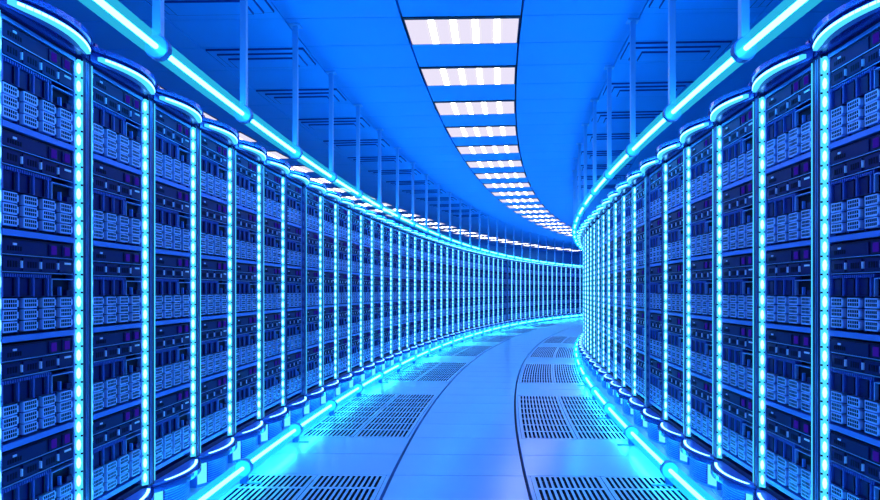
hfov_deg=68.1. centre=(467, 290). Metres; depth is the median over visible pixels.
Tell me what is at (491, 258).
rack
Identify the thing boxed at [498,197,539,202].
ceiling lamp
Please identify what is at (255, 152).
light
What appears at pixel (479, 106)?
ceiling lamp
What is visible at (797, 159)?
shelf
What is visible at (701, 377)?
shelf
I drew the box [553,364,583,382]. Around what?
floor vent
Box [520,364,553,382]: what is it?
floor vent
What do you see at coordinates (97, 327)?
shelf
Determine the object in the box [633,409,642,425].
grille
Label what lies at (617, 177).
ceiling vent
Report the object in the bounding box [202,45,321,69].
ceiling vent
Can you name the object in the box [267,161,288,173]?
light
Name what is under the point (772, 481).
server
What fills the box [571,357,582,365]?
tube light
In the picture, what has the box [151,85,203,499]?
rack
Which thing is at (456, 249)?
rack
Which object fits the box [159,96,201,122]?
light
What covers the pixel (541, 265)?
rack
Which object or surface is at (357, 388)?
tube light
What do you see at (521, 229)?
suspension rod
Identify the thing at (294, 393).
shelf
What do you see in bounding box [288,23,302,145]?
suspension rod
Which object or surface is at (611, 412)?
tube light
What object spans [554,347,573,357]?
floor vent
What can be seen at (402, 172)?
ceiling vent
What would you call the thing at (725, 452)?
shelf
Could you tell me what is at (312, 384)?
shelf
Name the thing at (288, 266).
shelf
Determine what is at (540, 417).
floor vent
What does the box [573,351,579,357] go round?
tube light
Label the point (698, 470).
grille
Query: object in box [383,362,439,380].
floor vent
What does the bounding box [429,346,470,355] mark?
floor vent
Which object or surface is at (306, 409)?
light
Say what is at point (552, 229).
ceiling lamp
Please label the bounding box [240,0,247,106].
suspension rod
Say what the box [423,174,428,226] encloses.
suspension rod
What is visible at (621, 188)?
light
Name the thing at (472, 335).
tube light
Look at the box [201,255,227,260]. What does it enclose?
shelf
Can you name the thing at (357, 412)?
floor vent
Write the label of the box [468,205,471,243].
suspension rod
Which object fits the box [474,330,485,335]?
tube light
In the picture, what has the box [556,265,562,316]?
rack
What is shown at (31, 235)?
shelf
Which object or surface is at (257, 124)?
tube light
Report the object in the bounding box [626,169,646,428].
rack
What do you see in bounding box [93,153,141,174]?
shelf
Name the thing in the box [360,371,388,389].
tube light
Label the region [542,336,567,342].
floor vent
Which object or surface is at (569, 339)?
floor vent
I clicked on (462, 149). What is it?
diffuser
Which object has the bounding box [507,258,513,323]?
rack
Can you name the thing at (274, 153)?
ceiling lamp
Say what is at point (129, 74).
light
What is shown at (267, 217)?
shelf
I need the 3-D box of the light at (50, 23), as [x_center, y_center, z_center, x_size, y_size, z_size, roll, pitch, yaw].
[-1.660,-1.059,2.638,0.092,0.018,0.510,0,0,-1]
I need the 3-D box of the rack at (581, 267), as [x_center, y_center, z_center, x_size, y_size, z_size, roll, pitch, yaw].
[5.204,0.082,31.473,1.020,2.398,0.597,0,0,33]
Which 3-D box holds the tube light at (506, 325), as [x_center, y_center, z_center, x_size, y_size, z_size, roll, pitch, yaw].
[1.216,1.202,21.050,0.172,0.159,1.172,0,0,18]
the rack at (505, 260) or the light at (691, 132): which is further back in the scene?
the rack at (505, 260)
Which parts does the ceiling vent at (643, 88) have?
stepped plate, stepped plate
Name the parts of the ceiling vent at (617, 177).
stepped plate, stepped plate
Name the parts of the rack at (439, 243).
frame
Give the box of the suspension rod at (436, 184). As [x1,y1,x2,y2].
[436,184,440,231]
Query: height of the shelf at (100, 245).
0.023 m
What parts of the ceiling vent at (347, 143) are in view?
stepped plate, stepped plate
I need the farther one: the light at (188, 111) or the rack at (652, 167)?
the rack at (652, 167)
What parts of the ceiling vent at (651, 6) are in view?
stepped plate, stepped plate, stepped plate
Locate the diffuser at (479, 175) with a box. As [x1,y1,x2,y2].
[475,173,525,178]
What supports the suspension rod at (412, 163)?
hanging from the ceiling
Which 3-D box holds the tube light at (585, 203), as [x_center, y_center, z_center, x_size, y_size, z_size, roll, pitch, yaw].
[1.468,-1.602,7.852,0.110,1.082,1.151,0,0,5]
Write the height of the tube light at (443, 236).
0.107 m
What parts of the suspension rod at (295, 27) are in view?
ceiling plate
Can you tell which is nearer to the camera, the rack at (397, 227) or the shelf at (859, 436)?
the shelf at (859, 436)
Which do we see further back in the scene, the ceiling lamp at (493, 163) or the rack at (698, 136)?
the ceiling lamp at (493, 163)
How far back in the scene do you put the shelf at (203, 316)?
4.46 m
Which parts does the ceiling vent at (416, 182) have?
stepped plate, stepped plate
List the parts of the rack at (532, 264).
post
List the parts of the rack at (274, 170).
post, frame, crown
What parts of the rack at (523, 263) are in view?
post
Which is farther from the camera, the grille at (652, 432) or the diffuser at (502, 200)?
the diffuser at (502, 200)
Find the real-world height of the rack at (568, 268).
2.398 m
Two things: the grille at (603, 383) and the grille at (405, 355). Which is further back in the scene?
the grille at (405, 355)
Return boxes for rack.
[0,0,92,499]
[86,43,156,499]
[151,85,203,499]
[190,115,238,487]
[228,137,266,462]
[258,156,290,443]
[282,170,309,428]
[302,181,326,415]
[320,190,341,405]
[335,198,354,396]
[349,204,365,388]
[361,210,376,381]
[372,215,386,374]
[382,219,395,369]
[391,223,403,364]
[400,227,411,360]
[408,230,418,356]
[415,233,425,353]
[422,235,431,350]
[429,238,438,347]
[435,240,444,345]
[441,242,450,342]
[447,244,455,340]
[453,245,460,338]
[459,247,466,336]
[464,248,471,334]
[469,250,476,333]
[474,251,481,331]
[479,252,485,330]
[484,253,490,329]
[489,254,495,327]
[493,255,499,326]
[498,256,504,325]
[503,257,508,324]
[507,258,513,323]
[512,259,517,322]
[516,260,522,321]
[521,260,526,324]
[525,261,530,323]
[530,262,535,322]
[534,262,539,318]
[538,263,544,321]
[543,263,548,320]
[547,264,553,317]
[552,265,557,319]
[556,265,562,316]
[561,266,566,318]
[566,266,571,315]
[570,266,575,317]
[575,267,580,316]
[577,233,583,346]
[578,230,584,358]
[579,227,586,362]
[580,267,582,316]
[581,223,589,366]
[584,219,593,371]
[587,215,597,376]
[591,210,602,381]
[596,204,607,388]
[601,197,614,396]
[607,190,622,405]
[615,180,632,415]
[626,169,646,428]
[639,155,665,444]
[656,138,689,464]
[678,114,721,489]
[708,83,756,499]
[750,40,816,499]
[810,0,879,499]
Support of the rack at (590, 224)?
on the floor
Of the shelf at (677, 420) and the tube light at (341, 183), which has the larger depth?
the tube light at (341, 183)
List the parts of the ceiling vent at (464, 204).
stepped plate, stepped plate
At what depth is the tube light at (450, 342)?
14.34 m
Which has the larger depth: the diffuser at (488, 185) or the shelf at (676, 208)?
the diffuser at (488, 185)
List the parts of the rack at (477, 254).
frame, post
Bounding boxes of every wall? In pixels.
[426,234,572,263]
[573,253,582,264]
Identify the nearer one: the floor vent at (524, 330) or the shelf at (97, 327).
the shelf at (97, 327)
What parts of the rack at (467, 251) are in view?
post, frame, post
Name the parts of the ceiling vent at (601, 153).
stepped plate, stepped plate, stepped plate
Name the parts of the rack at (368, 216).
post, frame, crown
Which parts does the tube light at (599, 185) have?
suspension rod, ceiling plate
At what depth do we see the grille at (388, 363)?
10.28 m
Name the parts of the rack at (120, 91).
post, frame, crown, post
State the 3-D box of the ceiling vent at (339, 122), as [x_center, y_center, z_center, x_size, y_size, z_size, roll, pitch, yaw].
[-1.724,-2.168,8.368,0.920,0.149,0.587,0,0,5]
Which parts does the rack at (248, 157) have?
post, frame, crown, post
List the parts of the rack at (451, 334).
post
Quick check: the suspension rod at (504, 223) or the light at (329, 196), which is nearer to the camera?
the light at (329, 196)
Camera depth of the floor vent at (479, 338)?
17.19 m
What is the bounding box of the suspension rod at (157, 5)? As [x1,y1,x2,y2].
[152,0,163,36]
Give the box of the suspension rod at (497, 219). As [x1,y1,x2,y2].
[496,219,497,251]
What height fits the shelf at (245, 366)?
0.023 m
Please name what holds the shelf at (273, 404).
attached to the rack at (274, 170)
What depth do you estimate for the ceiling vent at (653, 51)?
5.73 m
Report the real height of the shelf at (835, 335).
0.023 m
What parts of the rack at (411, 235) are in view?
post, frame, crown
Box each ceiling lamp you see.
[203,111,217,119]
[238,131,257,141]
[267,150,288,158]
[291,165,313,171]
[310,177,329,182]
[327,187,345,191]
[342,196,375,199]
[355,202,392,205]
[367,208,405,211]
[386,214,419,216]
[403,15,519,44]
[414,218,431,220]
[419,222,443,224]
[420,65,515,85]
[429,226,456,227]
[434,100,514,114]
[441,229,468,230]
[445,125,516,136]
[454,232,476,233]
[456,142,518,153]
[465,158,522,167]
[474,169,525,178]
[483,180,530,187]
[491,191,534,195]
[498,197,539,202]
[506,204,544,207]
[514,209,549,212]
[520,214,554,217]
[529,219,559,221]
[534,222,564,224]
[543,226,570,227]
[551,229,571,230]
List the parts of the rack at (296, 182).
post, frame, crown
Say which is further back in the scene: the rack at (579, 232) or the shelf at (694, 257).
the rack at (579, 232)
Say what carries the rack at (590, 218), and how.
on the floor
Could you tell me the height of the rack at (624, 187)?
2.398 m
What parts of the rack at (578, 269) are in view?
post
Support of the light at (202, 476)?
attached to the rack at (217, 140)
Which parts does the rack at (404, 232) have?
post, frame, crown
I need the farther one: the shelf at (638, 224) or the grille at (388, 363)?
the grille at (388, 363)
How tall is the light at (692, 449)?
0.014 m
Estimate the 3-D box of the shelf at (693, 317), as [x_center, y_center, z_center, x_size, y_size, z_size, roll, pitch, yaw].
[1.606,0.186,4.393,0.057,0.023,0.448,0,0,1]
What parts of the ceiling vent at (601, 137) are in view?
stepped plate, stepped plate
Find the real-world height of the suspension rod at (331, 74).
0.979 m
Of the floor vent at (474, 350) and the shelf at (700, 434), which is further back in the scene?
the floor vent at (474, 350)
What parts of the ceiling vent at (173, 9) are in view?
stepped plate, stepped plate, stepped plate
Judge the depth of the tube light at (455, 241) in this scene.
14.88 m
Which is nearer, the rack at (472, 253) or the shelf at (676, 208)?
the shelf at (676, 208)
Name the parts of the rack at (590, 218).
crown, post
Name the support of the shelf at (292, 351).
attached to the rack at (296, 182)
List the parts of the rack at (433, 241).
frame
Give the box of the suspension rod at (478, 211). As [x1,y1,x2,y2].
[478,211,480,246]
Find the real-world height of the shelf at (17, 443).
0.023 m
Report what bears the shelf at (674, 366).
attached to the rack at (671, 153)
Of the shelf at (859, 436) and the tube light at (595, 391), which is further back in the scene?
the tube light at (595, 391)
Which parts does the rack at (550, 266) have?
post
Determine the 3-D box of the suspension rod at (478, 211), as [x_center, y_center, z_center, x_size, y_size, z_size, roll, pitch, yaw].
[0.309,-1.654,17.595,0.090,0.979,0.090,0,0,14]
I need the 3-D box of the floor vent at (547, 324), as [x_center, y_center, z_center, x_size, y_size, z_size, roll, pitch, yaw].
[2.864,1.308,23.806,0.488,0.055,2.320,0,0,21]
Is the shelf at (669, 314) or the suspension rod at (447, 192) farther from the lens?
the suspension rod at (447, 192)
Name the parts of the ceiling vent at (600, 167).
stepped plate, stepped plate, stepped plate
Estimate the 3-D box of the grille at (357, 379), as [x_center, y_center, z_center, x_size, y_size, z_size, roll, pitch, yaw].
[-1.454,1.189,8.608,0.053,0.144,0.330,0,0,5]
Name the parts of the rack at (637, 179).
crown, frame, post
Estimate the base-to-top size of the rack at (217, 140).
2.398 m
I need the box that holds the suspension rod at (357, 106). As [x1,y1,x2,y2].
[353,104,362,188]
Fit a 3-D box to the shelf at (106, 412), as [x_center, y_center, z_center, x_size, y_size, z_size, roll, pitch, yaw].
[-1.765,0.591,3.235,0.057,0.023,0.448,0,0,0]
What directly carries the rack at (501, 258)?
on the floor
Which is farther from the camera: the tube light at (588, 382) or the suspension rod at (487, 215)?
the suspension rod at (487, 215)
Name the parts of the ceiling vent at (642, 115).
stepped plate, stepped plate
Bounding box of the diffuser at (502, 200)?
[500,199,538,201]
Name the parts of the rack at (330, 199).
post, frame, crown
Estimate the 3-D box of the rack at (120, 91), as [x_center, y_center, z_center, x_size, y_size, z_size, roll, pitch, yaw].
[-2.113,0.082,3.234,1.020,2.398,0.597,0,0,0]
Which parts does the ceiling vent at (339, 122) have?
stepped plate, stepped plate, stepped plate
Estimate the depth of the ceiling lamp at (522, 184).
13.29 m
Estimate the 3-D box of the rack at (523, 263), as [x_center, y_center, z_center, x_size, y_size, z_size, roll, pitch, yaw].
[1.711,0.082,24.453,1.020,2.398,0.597,0,0,21]
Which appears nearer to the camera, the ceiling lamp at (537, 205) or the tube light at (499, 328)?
the ceiling lamp at (537, 205)
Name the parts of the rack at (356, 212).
post, frame, crown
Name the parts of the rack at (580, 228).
post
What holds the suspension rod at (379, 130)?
hanging from the ceiling
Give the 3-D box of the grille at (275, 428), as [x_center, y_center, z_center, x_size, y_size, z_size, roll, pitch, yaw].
[-1.653,1.189,5.626,0.053,0.144,0.330,0,0,2]
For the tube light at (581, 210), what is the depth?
8.38 m
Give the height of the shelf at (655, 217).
0.023 m
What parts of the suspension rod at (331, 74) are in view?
ceiling plate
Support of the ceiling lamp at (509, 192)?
attached to the ceiling
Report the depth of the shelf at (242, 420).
5.05 m
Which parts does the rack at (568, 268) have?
post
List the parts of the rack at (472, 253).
frame, post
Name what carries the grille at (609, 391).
attached to the rack at (606, 202)
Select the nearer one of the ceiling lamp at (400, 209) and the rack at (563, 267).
the ceiling lamp at (400, 209)
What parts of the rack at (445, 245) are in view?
frame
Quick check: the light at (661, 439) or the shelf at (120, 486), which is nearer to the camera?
the shelf at (120, 486)
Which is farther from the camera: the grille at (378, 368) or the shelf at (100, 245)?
the grille at (378, 368)
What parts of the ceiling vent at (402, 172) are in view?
stepped plate, stepped plate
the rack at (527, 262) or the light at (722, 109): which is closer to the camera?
the light at (722, 109)
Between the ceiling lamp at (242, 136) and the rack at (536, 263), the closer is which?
the ceiling lamp at (242, 136)
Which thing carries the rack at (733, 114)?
on the floor
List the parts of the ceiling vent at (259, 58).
stepped plate, stepped plate, stepped plate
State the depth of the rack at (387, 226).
10.45 m
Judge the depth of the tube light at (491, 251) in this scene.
19.30 m
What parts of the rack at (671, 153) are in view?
post, crown, frame, post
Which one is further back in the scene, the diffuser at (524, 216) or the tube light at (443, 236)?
the diffuser at (524, 216)
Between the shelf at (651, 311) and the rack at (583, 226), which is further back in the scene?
the rack at (583, 226)
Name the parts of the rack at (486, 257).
post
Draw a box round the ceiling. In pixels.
[42,0,850,252]
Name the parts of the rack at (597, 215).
crown, frame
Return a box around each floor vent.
[218,474,316,499]
[297,475,385,499]
[300,394,397,436]
[354,394,435,436]
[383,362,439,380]
[416,363,467,380]
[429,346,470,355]
[454,346,492,355]
[464,335,498,341]
[483,335,513,341]
[492,328,522,332]
[509,328,534,332]
[518,396,576,438]
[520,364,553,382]
[523,323,546,326]
[529,347,557,357]
[531,476,614,499]
[532,323,555,326]
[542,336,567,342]
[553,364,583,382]
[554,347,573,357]
[558,396,627,439]
[562,337,577,342]
[601,477,688,499]
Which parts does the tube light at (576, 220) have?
suspension rod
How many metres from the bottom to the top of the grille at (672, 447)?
0.144 m
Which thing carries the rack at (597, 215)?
on the floor
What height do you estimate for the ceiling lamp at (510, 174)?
0.096 m
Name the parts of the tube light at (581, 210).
suspension rod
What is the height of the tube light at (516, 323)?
0.159 m
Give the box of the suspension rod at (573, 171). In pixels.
[572,170,574,219]
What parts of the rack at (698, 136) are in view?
post, crown, frame, post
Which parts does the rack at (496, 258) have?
frame, post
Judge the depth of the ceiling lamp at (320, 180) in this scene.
12.69 m
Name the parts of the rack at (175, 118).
post, frame, crown, post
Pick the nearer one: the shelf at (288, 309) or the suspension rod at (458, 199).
the shelf at (288, 309)
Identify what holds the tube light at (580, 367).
on the floor vent at (561, 373)
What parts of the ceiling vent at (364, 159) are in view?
stepped plate, stepped plate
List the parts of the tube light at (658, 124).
suspension rod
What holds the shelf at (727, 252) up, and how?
attached to the rack at (733, 114)
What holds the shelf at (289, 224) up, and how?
attached to the rack at (296, 182)
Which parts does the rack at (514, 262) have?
post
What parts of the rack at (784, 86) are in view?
post, crown, frame, post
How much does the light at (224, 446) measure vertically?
0.014 m
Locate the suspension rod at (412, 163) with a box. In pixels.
[410,162,415,219]
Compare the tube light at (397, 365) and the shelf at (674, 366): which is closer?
the shelf at (674, 366)
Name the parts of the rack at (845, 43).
post, crown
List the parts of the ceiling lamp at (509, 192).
frame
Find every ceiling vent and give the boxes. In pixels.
[145,0,282,19]
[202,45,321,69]
[253,87,351,104]
[291,116,373,129]
[322,138,392,148]
[347,155,409,163]
[367,169,422,176]
[385,180,435,186]
[401,189,446,194]
[416,197,457,201]
[429,203,467,207]
[441,209,477,212]
[453,214,486,217]
[577,161,632,170]
[577,175,625,181]
[577,184,615,189]
[581,150,637,158]
[582,132,640,142]
[589,110,662,122]
[599,80,694,97]
[615,39,734,62]
[641,0,772,13]
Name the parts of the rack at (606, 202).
crown, frame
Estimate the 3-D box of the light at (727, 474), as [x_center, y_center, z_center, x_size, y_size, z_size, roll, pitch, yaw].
[1.510,1.067,3.778,0.069,0.014,0.435,0,0,0]
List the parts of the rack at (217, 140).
post, frame, crown, post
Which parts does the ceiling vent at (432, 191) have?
stepped plate, stepped plate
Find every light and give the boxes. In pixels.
[7,0,90,53]
[78,0,171,61]
[98,57,154,94]
[140,489,149,499]
[154,491,162,499]
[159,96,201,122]
[160,47,253,123]
[165,459,197,479]
[187,458,260,499]
[197,462,206,484]
[204,124,236,143]
[209,438,233,452]
[233,441,240,459]
[239,145,265,160]
[243,421,262,432]
[245,113,302,159]
[245,423,308,469]
[261,424,267,441]
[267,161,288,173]
[284,411,289,426]
[290,174,308,184]
[296,399,342,430]
[297,150,336,182]
[304,405,308,413]
[309,184,325,193]
[321,395,325,403]
[326,193,340,200]
[333,175,362,198]
[333,383,367,406]
[340,201,353,207]
[360,192,383,210]
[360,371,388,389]
[381,205,400,219]
[382,362,405,376]
[399,215,415,226]
[399,354,420,366]
[414,222,428,232]
[415,348,433,358]
[428,228,440,237]
[429,343,442,352]
[440,234,451,241]
[441,339,456,346]
[451,238,462,244]
[453,336,464,342]
[462,242,471,247]
[464,333,476,339]
[471,245,480,250]
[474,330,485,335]
[481,248,489,252]
[483,328,492,332]
[490,250,498,254]
[493,326,503,330]
[502,324,511,328]
[510,322,519,326]
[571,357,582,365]
[572,158,577,230]
[573,142,582,224]
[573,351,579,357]
[573,364,587,376]
[576,123,588,217]
[577,374,595,389]
[581,99,598,207]
[585,386,609,407]
[590,65,614,195]
[597,402,631,432]
[603,18,639,179]
[609,193,619,200]
[617,184,629,192]
[617,425,668,469]
[625,0,675,156]
[627,173,641,183]
[640,160,658,172]
[651,460,714,499]
[658,144,679,159]
[659,434,664,442]
[661,423,679,434]
[662,0,749,121]
[680,122,708,142]
[680,451,686,461]
[684,440,708,455]
[708,464,716,486]
[710,94,748,121]
[715,462,748,483]
[730,0,822,62]
[746,493,752,499]
[752,54,805,91]
[813,0,879,50]
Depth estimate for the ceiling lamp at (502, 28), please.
5.34 m
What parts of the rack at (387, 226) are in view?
frame, crown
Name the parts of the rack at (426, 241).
frame, post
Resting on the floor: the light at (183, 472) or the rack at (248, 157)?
the rack at (248, 157)
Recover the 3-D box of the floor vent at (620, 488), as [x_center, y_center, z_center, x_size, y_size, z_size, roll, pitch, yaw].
[1.144,1.308,3.348,0.487,0.055,2.235,0,0,0]
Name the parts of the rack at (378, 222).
post, frame, crown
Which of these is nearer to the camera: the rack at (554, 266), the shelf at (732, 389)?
the shelf at (732, 389)
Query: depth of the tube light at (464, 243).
15.98 m
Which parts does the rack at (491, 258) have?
post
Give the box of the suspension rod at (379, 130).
[375,128,383,201]
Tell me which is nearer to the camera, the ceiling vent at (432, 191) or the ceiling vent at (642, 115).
the ceiling vent at (642, 115)
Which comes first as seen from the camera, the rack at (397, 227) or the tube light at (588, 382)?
the tube light at (588, 382)
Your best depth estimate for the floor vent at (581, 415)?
6.41 m
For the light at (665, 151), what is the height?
0.018 m
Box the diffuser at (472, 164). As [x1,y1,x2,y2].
[467,161,521,167]
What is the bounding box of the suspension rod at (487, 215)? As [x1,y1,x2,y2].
[487,215,489,248]
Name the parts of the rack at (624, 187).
crown, frame, post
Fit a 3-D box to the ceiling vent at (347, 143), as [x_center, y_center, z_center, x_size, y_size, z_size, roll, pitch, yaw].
[-1.610,-2.168,9.536,0.920,0.149,0.587,0,0,6]
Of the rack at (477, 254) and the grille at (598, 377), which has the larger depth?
the rack at (477, 254)
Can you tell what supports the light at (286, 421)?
attached to the rack at (296, 182)
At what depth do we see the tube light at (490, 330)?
18.85 m
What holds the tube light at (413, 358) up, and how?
on the floor vent at (413, 372)
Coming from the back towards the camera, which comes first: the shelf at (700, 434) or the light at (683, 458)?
the light at (683, 458)
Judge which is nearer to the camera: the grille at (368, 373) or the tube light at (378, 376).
the tube light at (378, 376)
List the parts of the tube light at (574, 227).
suspension rod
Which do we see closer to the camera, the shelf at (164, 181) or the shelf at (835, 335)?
the shelf at (835, 335)
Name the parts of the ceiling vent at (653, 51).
stepped plate, stepped plate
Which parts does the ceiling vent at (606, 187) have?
stepped plate, stepped plate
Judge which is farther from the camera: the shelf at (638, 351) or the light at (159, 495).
the shelf at (638, 351)
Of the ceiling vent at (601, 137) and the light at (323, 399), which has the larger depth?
the ceiling vent at (601, 137)
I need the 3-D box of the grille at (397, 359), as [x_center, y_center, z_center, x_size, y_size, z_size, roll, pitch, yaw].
[-1.189,1.189,10.985,0.053,0.144,0.330,0,0,7]
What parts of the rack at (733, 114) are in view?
post, crown, frame, post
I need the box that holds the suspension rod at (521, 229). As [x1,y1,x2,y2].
[521,229,522,256]
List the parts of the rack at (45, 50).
crown, post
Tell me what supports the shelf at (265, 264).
attached to the rack at (274, 170)
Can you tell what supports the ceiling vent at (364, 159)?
in the ceiling
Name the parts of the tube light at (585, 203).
suspension rod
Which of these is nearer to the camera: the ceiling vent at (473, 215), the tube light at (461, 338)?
the tube light at (461, 338)
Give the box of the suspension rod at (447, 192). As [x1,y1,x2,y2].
[447,192,451,236]
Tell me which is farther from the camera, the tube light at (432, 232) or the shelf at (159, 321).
the tube light at (432, 232)
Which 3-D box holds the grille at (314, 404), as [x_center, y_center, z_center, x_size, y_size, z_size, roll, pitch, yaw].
[-1.591,1.189,6.820,0.053,0.144,0.330,0,0,4]
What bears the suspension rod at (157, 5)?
hanging from the ceiling
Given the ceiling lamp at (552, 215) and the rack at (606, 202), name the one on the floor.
the rack at (606, 202)
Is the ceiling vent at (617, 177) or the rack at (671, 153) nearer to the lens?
the rack at (671, 153)
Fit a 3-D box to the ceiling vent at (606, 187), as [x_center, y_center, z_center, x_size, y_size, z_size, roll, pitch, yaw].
[2.724,-2.168,13.514,0.921,0.149,0.553,0,0,10]
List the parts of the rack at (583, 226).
frame, post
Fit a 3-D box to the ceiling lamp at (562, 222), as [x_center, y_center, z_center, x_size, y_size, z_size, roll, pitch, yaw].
[2.661,-2.185,21.014,0.922,0.096,0.567,0,0,18]
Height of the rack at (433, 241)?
2.398 m
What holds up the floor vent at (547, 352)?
in the floor
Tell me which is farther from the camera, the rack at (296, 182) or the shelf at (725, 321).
the rack at (296, 182)
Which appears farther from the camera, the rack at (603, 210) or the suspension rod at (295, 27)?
the rack at (603, 210)
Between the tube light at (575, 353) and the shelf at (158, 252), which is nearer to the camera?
the shelf at (158, 252)
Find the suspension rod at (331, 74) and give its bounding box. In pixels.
[325,71,336,171]
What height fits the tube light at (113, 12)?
0.107 m
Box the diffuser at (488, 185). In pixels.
[484,183,529,187]
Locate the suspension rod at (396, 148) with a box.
[394,147,400,212]
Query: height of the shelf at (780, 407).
0.023 m
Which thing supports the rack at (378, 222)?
on the floor
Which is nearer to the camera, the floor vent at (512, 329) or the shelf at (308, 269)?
the shelf at (308, 269)
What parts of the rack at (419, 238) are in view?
frame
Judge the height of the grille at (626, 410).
0.144 m
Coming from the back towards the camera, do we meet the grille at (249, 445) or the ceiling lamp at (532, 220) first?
the ceiling lamp at (532, 220)
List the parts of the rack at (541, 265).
post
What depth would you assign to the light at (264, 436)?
5.44 m
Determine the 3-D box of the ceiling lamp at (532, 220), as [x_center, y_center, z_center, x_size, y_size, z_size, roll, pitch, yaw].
[2.330,-2.185,19.930,0.922,0.096,0.568,0,0,16]
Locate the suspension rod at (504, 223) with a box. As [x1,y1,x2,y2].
[504,223,506,253]
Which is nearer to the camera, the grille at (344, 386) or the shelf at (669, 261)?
the shelf at (669, 261)
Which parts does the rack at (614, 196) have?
crown, post, frame, post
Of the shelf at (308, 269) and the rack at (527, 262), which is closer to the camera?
the shelf at (308, 269)
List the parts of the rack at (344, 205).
post, frame, crown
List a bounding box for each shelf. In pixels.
[2,119,73,150]
[2,228,73,242]
[2,330,73,342]
[2,422,73,451]
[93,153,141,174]
[93,240,141,250]
[93,323,141,332]
[93,399,141,419]
[93,475,141,499]
[155,176,189,191]
[155,249,189,256]
[155,318,189,325]
[155,383,189,397]
[155,448,189,470]
[201,192,227,204]
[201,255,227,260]
[201,314,227,319]
[201,371,227,382]
[201,427,227,444]
[236,205,256,213]
[236,259,256,263]
[236,312,256,316]
[236,362,256,370]
[236,412,256,425]
[264,214,280,221]
[264,263,280,266]
[264,309,280,313]
[264,354,280,361]
[264,399,280,410]
[287,222,301,227]
[287,265,301,268]
[287,308,301,310]
[287,348,301,354]
[287,389,301,398]
[307,228,318,233]
[307,268,318,270]
[307,306,318,308]
[307,343,318,348]
[307,381,318,388]
[324,339,333,343]
[324,374,333,379]
[636,222,644,227]
[636,349,644,354]
[636,390,644,398]
[650,214,660,221]
[650,263,660,266]
[650,310,660,313]
[650,355,660,361]
[650,400,660,410]
[667,204,682,213]
[667,259,682,263]
[667,312,682,316]
[667,362,682,370]
[667,413,682,425]
[691,192,711,203]
[691,254,711,260]
[691,315,711,320]
[691,372,711,382]
[691,429,711,445]
[722,175,752,190]
[722,248,752,256]
[722,318,752,325]
[722,384,752,398]
[722,449,752,472]
[766,152,810,173]
[766,240,810,250]
[766,323,810,332]
[766,400,810,421]
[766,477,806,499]
[829,124,879,148]
[829,230,879,241]
[829,330,879,341]
[829,423,879,446]
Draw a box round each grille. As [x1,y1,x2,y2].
[163,481,189,499]
[207,455,227,481]
[241,436,257,457]
[268,420,281,439]
[290,408,302,424]
[309,398,319,412]
[326,389,334,401]
[340,381,348,393]
[353,375,360,385]
[365,369,371,378]
[375,365,381,373]
[385,360,390,367]
[394,356,399,363]
[402,353,407,359]
[596,370,600,380]
[601,376,605,386]
[607,382,612,394]
[614,390,620,403]
[622,399,629,413]
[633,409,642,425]
[647,422,658,440]
[666,438,679,459]
[689,458,707,483]
[722,484,745,499]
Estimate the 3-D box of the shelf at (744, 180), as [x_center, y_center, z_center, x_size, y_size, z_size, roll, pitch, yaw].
[1.597,-0.623,3.795,0.057,0.023,0.448,0,0,0]
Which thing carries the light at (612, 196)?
attached to the rack at (614, 196)
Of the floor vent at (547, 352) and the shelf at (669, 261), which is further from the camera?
the floor vent at (547, 352)
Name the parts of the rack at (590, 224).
frame, post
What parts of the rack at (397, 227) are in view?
frame, crown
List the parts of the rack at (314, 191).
post, frame, crown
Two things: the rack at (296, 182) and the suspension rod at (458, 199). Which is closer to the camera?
the rack at (296, 182)
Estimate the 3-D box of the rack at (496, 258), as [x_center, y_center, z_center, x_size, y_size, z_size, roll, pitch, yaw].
[0.537,0.082,21.033,1.020,2.398,0.597,0,0,17]
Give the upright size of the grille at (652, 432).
0.144 m
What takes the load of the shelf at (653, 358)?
attached to the rack at (652, 167)
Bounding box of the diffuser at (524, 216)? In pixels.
[522,215,553,217]
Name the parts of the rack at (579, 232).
post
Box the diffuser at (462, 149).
[457,146,518,153]
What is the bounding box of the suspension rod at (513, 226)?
[513,226,514,255]
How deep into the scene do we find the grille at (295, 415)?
6.12 m
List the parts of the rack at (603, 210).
crown, post, frame, post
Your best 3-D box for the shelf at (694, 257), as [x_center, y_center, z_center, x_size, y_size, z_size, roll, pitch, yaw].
[1.606,-0.218,4.393,0.057,0.023,0.448,0,0,1]
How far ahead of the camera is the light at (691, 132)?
4.33 m
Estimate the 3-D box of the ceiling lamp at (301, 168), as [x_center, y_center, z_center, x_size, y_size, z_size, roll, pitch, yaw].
[-3.240,-2.185,11.531,0.912,0.096,0.603,0,0,8]
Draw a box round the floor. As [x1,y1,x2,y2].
[189,317,721,499]
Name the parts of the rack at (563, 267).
frame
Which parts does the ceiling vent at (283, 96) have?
stepped plate, stepped plate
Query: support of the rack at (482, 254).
on the floor
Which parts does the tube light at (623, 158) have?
suspension rod, ceiling plate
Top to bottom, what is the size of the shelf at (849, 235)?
0.023 m
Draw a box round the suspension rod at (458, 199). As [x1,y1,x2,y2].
[458,199,461,240]
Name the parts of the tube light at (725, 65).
suspension rod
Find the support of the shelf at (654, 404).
attached to the rack at (652, 167)
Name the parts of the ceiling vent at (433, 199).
stepped plate, stepped plate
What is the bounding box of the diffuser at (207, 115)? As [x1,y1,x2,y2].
[204,113,215,119]
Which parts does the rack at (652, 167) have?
post, crown, frame, post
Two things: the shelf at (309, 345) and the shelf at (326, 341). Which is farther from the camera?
the shelf at (326, 341)
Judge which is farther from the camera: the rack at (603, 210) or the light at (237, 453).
the rack at (603, 210)
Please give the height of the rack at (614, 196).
2.398 m

